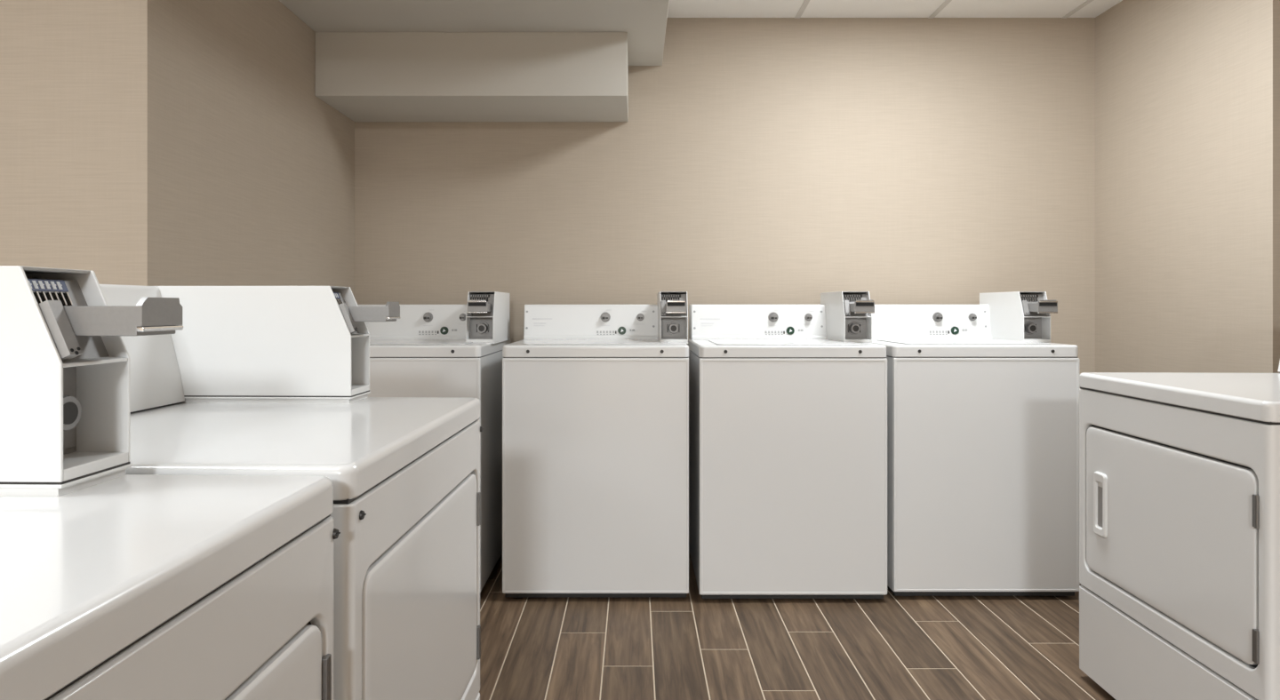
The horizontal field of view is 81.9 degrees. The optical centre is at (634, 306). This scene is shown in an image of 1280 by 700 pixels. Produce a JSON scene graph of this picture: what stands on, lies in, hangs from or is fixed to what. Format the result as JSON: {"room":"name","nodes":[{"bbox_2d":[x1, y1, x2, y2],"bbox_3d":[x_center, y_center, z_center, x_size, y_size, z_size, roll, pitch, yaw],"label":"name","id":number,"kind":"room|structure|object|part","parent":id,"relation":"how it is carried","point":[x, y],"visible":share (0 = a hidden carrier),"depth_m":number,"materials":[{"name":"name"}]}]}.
{"room":"laundry","nodes":[
{"label":"laundry","id":0,"kind":"room"},
{"bbox_2d":[0,0,102,284],"bbox_3d":[-2.069,-0.135,2.025,1.302,2.409,0.120,0,0,0],"label":"wall","id":1,"kind":"structure","parent":0,"point":[51,51],"depth_m":1.97,"materials":[{"name":"paint"}]},
{"bbox_2d":[102,0,354,296],"bbox_3d":[-1.358,-0.135,2.692,0.120,2.409,1.455,0,0,0],"label":"wall","id":2,"kind":"structure","parent":0,"point":[223,164],"depth_m":2.30,"materials":[{"name":"paint"}]},
{"bbox_2d":[354,17,1095,374],"bbox_3d":[0.418,-0.135,3.480,3.672,2.409,0.120,0,0,0],"label":"wall","id":3,"kind":"structure","parent":0,"point":[764,161],"depth_m":3.42,"materials":[{"name":"paint"}]},
{"bbox_2d":[315,32,628,121],"bbox_3d":[-0.664,-0.985,3.207,1.268,0.260,0.426,0,0,0],"label":"soffit box","id":4,"kind":"object","parent":3,"relation":"attached to","point":[365,76],"visible":1,"depth_m":2.99,"materials":[{"name":"paint"}]},
{"bbox_2d":[479,550,1115,699],"bbox_3d":[0.300,1.110,-0.890,6.040,0.080,8.860,0,0,0],"label":"floor","id":5,"kind":"structure","parent":0,"point":[692,647],"depth_m":2.31,"materials":[{"name":"brown wood"}]},
{"bbox_2d":[0,265,340,699],"bbox_3d":[-0.692,0.512,0.511,0.705,1.116,0.672,0,0,1],"label":"dryer","id":6,"kind":"object","parent":5,"relation":"on","point":[115,585],"visible":1,"depth_m":0.68,"materials":[{"name":"white metal"}]},
{"bbox_3d":[-0.630,0.113,0.785,0.008,0.102,0.092,0,0,1],"label":"vault door","id":7,"kind":"part","parent":6,"relation":"part of","materials":[{"name":"metal"}]},
{"bbox_3d":[-0.612,0.015,0.785,0.040,0.088,0.092,0,0,1],"label":"plate","id":8,"kind":"part","parent":6,"relation":"part of","materials":[{"name":"metal"}]},
{"bbox_3d":[-0.506,0.005,0.787,0.006,0.030,0.066,0,0,1],"label":"slide handle","id":9,"kind":"part","parent":6,"relation":"part of","materials":[{"name":"grey metal"}]},
{"bbox_3d":[-0.694,0.210,0.511,0.702,0.041,0.672,0,0,1],"label":"panel","id":10,"kind":"part","parent":6,"relation":"part of","materials":[{"name":"white metal"}]},
{"bbox_3d":[-0.356,0.518,0.503,0.022,0.564,0.670,0,0,1],"label":"panel","id":11,"kind":"part","parent":6,"relation":"part of","materials":[{"name":"white metal"}]},
{"bbox_3d":[-0.352,0.538,0.506,0.016,0.402,0.593,0,0,1],"label":"door","id":12,"kind":"part","parent":6,"relation":"part of","materials":[{"name":"white metal"}]},
{"bbox_2d":[99,284,483,699],"bbox_3d":[-0.676,0.512,1.219,0.705,1.116,0.672,0,0,1],"label":"dryer","id":13,"kind":"object","parent":5,"relation":"on","point":[255,380],"visible":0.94,"depth_m":1.26,"materials":[{"name":"white metal"}]},
{"bbox_3d":[-0.678,0.210,1.220,0.702,0.041,0.672,0,0,1],"label":"panel","id":14,"kind":"part","parent":13,"relation":"part of","materials":[{"name":"white metal"}]},
{"bbox_3d":[-0.595,0.015,1.493,0.040,0.088,0.092,0,0,1],"label":"plate","id":15,"kind":"part","parent":13,"relation":"part of","materials":[{"name":"metal"}]},
{"bbox_3d":[-0.490,0.005,1.496,0.006,0.030,0.066,0,0,1],"label":"slide handle","id":16,"kind":"part","parent":13,"relation":"part of","materials":[{"name":"grey metal"}]},
{"bbox_3d":[-0.340,0.518,1.212,0.022,0.564,0.670,0,0,1],"label":"panel","id":17,"kind":"part","parent":13,"relation":"part of","materials":[{"name":"white metal"}]},
{"bbox_3d":[-0.336,0.538,1.215,0.016,0.402,0.593,0,0,1],"label":"door","id":18,"kind":"part","parent":13,"relation":"part of","materials":[{"name":"white metal"}]},
{"bbox_2d":[357,291,510,593],"bbox_3d":[-0.894,0.505,3.003,0.690,1.130,0.668,0,0,0],"label":"washing machine","id":19,"kind":"object","parent":5,"relation":"on","point":[437,351],"visible":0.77,"depth_m":2.83,"materials":[{"name":"white metal"}]},
{"bbox_3d":[-0.899,0.139,2.907,0.540,0.003,0.380,0,0,0],"label":"lid","id":20,"kind":"part","parent":19,"relation":"part of","materials":[{"name":"white metal"}]},
{"bbox_3d":[-0.899,0.614,2.675,0.676,0.851,0.006,0,0,0],"label":"panel","id":21,"kind":"part","parent":19,"relation":"part of","materials":[{"name":"white metal"}]},
{"bbox_3d":[-0.882,0.046,3.140,0.043,0.043,0.021,0,0,0],"label":"selector knob","id":22,"kind":"part","parent":19,"relation":"part of","materials":[{"name":"metal"}]},
{"bbox_3d":[-0.899,0.163,3.005,0.680,0.043,0.665,0,0,0],"label":"panel","id":23,"kind":"part","parent":19,"relation":"part of","materials":[{"name":"white metal"}]},
{"bbox_3d":[-0.733,0.046,3.140,0.033,0.033,0.021,0,0,0],"label":"selector knob","id":24,"kind":"part","parent":19,"relation":"part of","materials":[{"name":"metal"}]},
{"bbox_3d":[-0.600,-0.003,2.813,0.075,0.046,0.006,0,0,0],"label":"slide handle","id":25,"kind":"part","parent":19,"relation":"part of","materials":[{"name":"metal"}]},
{"bbox_3d":[-0.604,0.086,2.937,0.101,0.086,0.008,0,0,0],"label":"vault door","id":26,"kind":"part","parent":19,"relation":"part of","materials":[{"name":"metal"}]},
{"bbox_3d":[-0.604,-0.005,2.916,0.101,0.088,0.035,0,0,0],"label":"plate","id":27,"kind":"part","parent":19,"relation":"part of","materials":[{"name":"metal"}]},
{"bbox_2d":[502,291,688,598],"bbox_3d":[-0.136,0.505,3.000,0.690,1.130,0.668,0,0,0],"label":"washing machine","id":28,"kind":"object","parent":5,"relation":"on","point":[596,397],"visible":1,"depth_m":2.67,"materials":[{"name":"metal"}]},
{"bbox_3d":[-0.141,0.163,3.002,0.680,0.043,0.665,0,0,0],"label":"panel","id":29,"kind":"part","parent":28,"relation":"part of","materials":[{"name":"white metal"}]},
{"bbox_3d":[-0.141,0.139,2.904,0.540,0.003,0.380,0,0,0],"label":"lid","id":30,"kind":"part","parent":28,"relation":"part of","materials":[{"name":"white metal"}]},
{"bbox_3d":[-0.124,0.046,3.137,0.043,0.043,0.021,0,0,0],"label":"selector knob","id":31,"kind":"part","parent":28,"relation":"part of","materials":[{"name":"metal"}]},
{"bbox_3d":[0.025,0.046,3.137,0.033,0.033,0.021,0,0,0],"label":"selector knob","id":32,"kind":"part","parent":28,"relation":"part of","materials":[{"name":"metal"}]},
{"bbox_3d":[0.153,-0.005,2.913,0.101,0.088,0.035,0,0,0],"label":"plate","id":33,"kind":"part","parent":28,"relation":"part of","materials":[{"name":"metal"}]},
{"bbox_3d":[0.153,0.086,2.934,0.101,0.086,0.008,0,0,0],"label":"vault door","id":34,"kind":"part","parent":28,"relation":"part of","materials":[{"name":"metal"}]},
{"bbox_3d":[0.158,-0.003,2.810,0.075,0.046,0.006,0,0,0],"label":"slide handle","id":35,"kind":"part","parent":28,"relation":"part of","materials":[{"name":"metal"}]},
{"bbox_2d":[686,291,887,599],"bbox_3d":[0.578,0.505,2.988,0.690,1.130,0.668,0,0,0],"label":"washing machine","id":36,"kind":"object","parent":5,"relation":"on","point":[788,404],"visible":0.99,"depth_m":2.66,"materials":[{"name":"metal"}]},
{"bbox_3d":[0.590,0.046,3.125,0.043,0.043,0.021,0,0,0],"label":"selector knob","id":37,"kind":"part","parent":36,"relation":"part of","materials":[{"name":"metal"}]},
{"bbox_3d":[0.573,0.139,2.892,0.540,0.003,0.380,0,0,0],"label":"lid","id":38,"kind":"part","parent":36,"relation":"part of","materials":[{"name":"white metal"}]},
{"bbox_3d":[0.573,0.163,2.990,0.680,0.043,0.665,0,0,0],"label":"panel","id":39,"kind":"part","parent":36,"relation":"part of","materials":[{"name":"white metal"}]},
{"bbox_3d":[0.739,0.046,3.125,0.033,0.033,0.021,0,0,0],"label":"selector knob","id":40,"kind":"part","parent":36,"relation":"part of","materials":[{"name":"metal"}]},
{"bbox_3d":[0.868,0.086,2.922,0.101,0.086,0.008,0,0,0],"label":"vault door","id":41,"kind":"part","parent":36,"relation":"part of","materials":[{"name":"metal"}]},
{"bbox_3d":[0.868,-0.005,2.901,0.101,0.088,0.035,0,0,0],"label":"plate","id":42,"kind":"part","parent":36,"relation":"part of","materials":[{"name":"metal"}]},
{"bbox_3d":[0.872,-0.003,2.798,0.075,0.046,0.006,0,0,0],"label":"slide handle","id":43,"kind":"part","parent":36,"relation":"part of","materials":[{"name":"metal"}]},
{"bbox_2d":[872,291,1079,596],"bbox_3d":[1.287,0.505,3.015,0.690,1.130,0.668,0,0,0],"label":"washing machine","id":44,"kind":"object","parent":5,"relation":"on","point":[983,407],"visible":0.93,"depth_m":2.69,"materials":[{"name":"metal"}]},
{"bbox_3d":[1.298,0.046,3.152,0.043,0.043,0.021,0,0,0],"label":"selector knob","id":45,"kind":"part","parent":44,"relation":"part of","materials":[{"name":"metal"}]},
{"bbox_3d":[1.282,0.139,2.919,0.540,0.003,0.380,0,0,0],"label":"lid","id":46,"kind":"part","parent":44,"relation":"part of","materials":[{"name":"white metal"}]},
{"bbox_3d":[1.448,0.046,3.152,0.033,0.033,0.021,0,0,0],"label":"selector knob","id":47,"kind":"part","parent":44,"relation":"part of","materials":[{"name":"metal"}]},
{"bbox_3d":[1.282,0.163,3.017,0.680,0.043,0.665,0,0,0],"label":"panel","id":48,"kind":"part","parent":44,"relation":"part of","materials":[{"name":"white metal"}]},
{"bbox_3d":[1.282,0.614,2.687,0.676,0.851,0.006,0,0,0],"label":"panel","id":49,"kind":"part","parent":44,"relation":"part of","materials":[{"name":"white metal"}]},
{"bbox_3d":[1.577,0.086,2.949,0.101,0.086,0.008,0,0,0],"label":"vault door","id":50,"kind":"part","parent":44,"relation":"part of","materials":[{"name":"metal"}]},
{"bbox_3d":[1.577,-0.005,2.928,0.101,0.088,0.035,0,0,0],"label":"plate","id":51,"kind":"part","parent":44,"relation":"part of","materials":[{"name":"metal"}]},
{"bbox_3d":[1.581,-0.003,2.825,0.075,0.046,0.006,0,0,0],"label":"slide handle","id":52,"kind":"part","parent":44,"relation":"part of","materials":[{"name":"metal"}]},
{"bbox_2d":[1079,360,1279,699],"bbox_3d":[1.616,0.512,1.791,0.709,1.116,0.672,0,0,2],"label":"dryer","id":53,"kind":"object","parent":5,"relation":"on","point":[1180,472],"visible":1,"depth_m":1.73,"materials":[{"name":"white metal"}]},
{"bbox_3d":[1.273,0.541,2.018,0.010,0.173,0.056,0,0,2],"label":"handle","id":54,"kind":"part","parent":53,"relation":"part of","materials":[{"name":"white plastic"}]},
{"bbox_3d":[1.282,0.925,1.801,0.022,0.241,0.670,0,0,2],"label":"toe panel","id":55,"kind":"part","parent":53,"relation":"part of","materials":[{"name":"white metal"}]},
{"bbox_3d":[1.278,0.538,1.798,0.016,0.402,0.593,0,0,2],"label":"door","id":56,"kind":"part","parent":53,"relation":"part of","materials":[{"name":"white metal"}]},
{"bbox_3d":[1.620,0.210,1.791,0.702,0.041,0.672,0,0,2],"label":"panel","id":57,"kind":"part","parent":53,"relation":"part of","materials":[{"name":"white metal"}]},
{"bbox_2d":[667,0,1122,17],"bbox_3d":[0.300,-1.349,-0.890,6.040,0.020,8.860,0,0,0],"label":"ceiling","id":58,"kind":"structure","parent":0,"point":[676,8],"depth_m":3.30,"materials":[{"name":"paint"}]},
{"bbox_2d":[279,0,669,65],"bbox_3d":[-0.586,-1.227,2.070,1.424,0.224,2.700,0,0,0],"label":"soffit","id":59,"kind":"structure","parent":58,"relation":"attached to","point":[644,21],"depth_m":2.83,"materials":[{"name":"paint"}]},
{"bbox_2d":[794,0,810,18],"bbox_3d":[0.754,-1.338,-0.890,0.024,0.004,8.620,0,0,0],"label":"trim","id":60,"kind":"structure","parent":58,"relation":"attached to","point":[805,3],"depth_m":3.31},
{"bbox_2d":[928,0,951,18],"bbox_3d":[1.372,-1.338,-0.890,0.024,0.004,8.620,0,0,0],"label":"trim","id":61,"kind":"structure","parent":58,"relation":"attached to","point":[946,3],"depth_m":3.31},
{"bbox_2d":[1061,0,1093,18],"bbox_3d":[1.990,-1.338,-0.890,0.024,0.004,8.620,0,0,0],"label":"trim","id":62,"kind":"structure","parent":58,"relation":"attached to","point":[1087,2],"depth_m":3.31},
{"bbox_2d":[1095,0,1279,373],"bbox_3d":[2.194,-0.135,2.943,0.120,2.409,0.953,0,0,0],"label":"wall","id":63,"kind":"structure","parent":0,"point":[1188,92],"depth_m":2.84,"materials":[{"name":"paint"}]}
]}

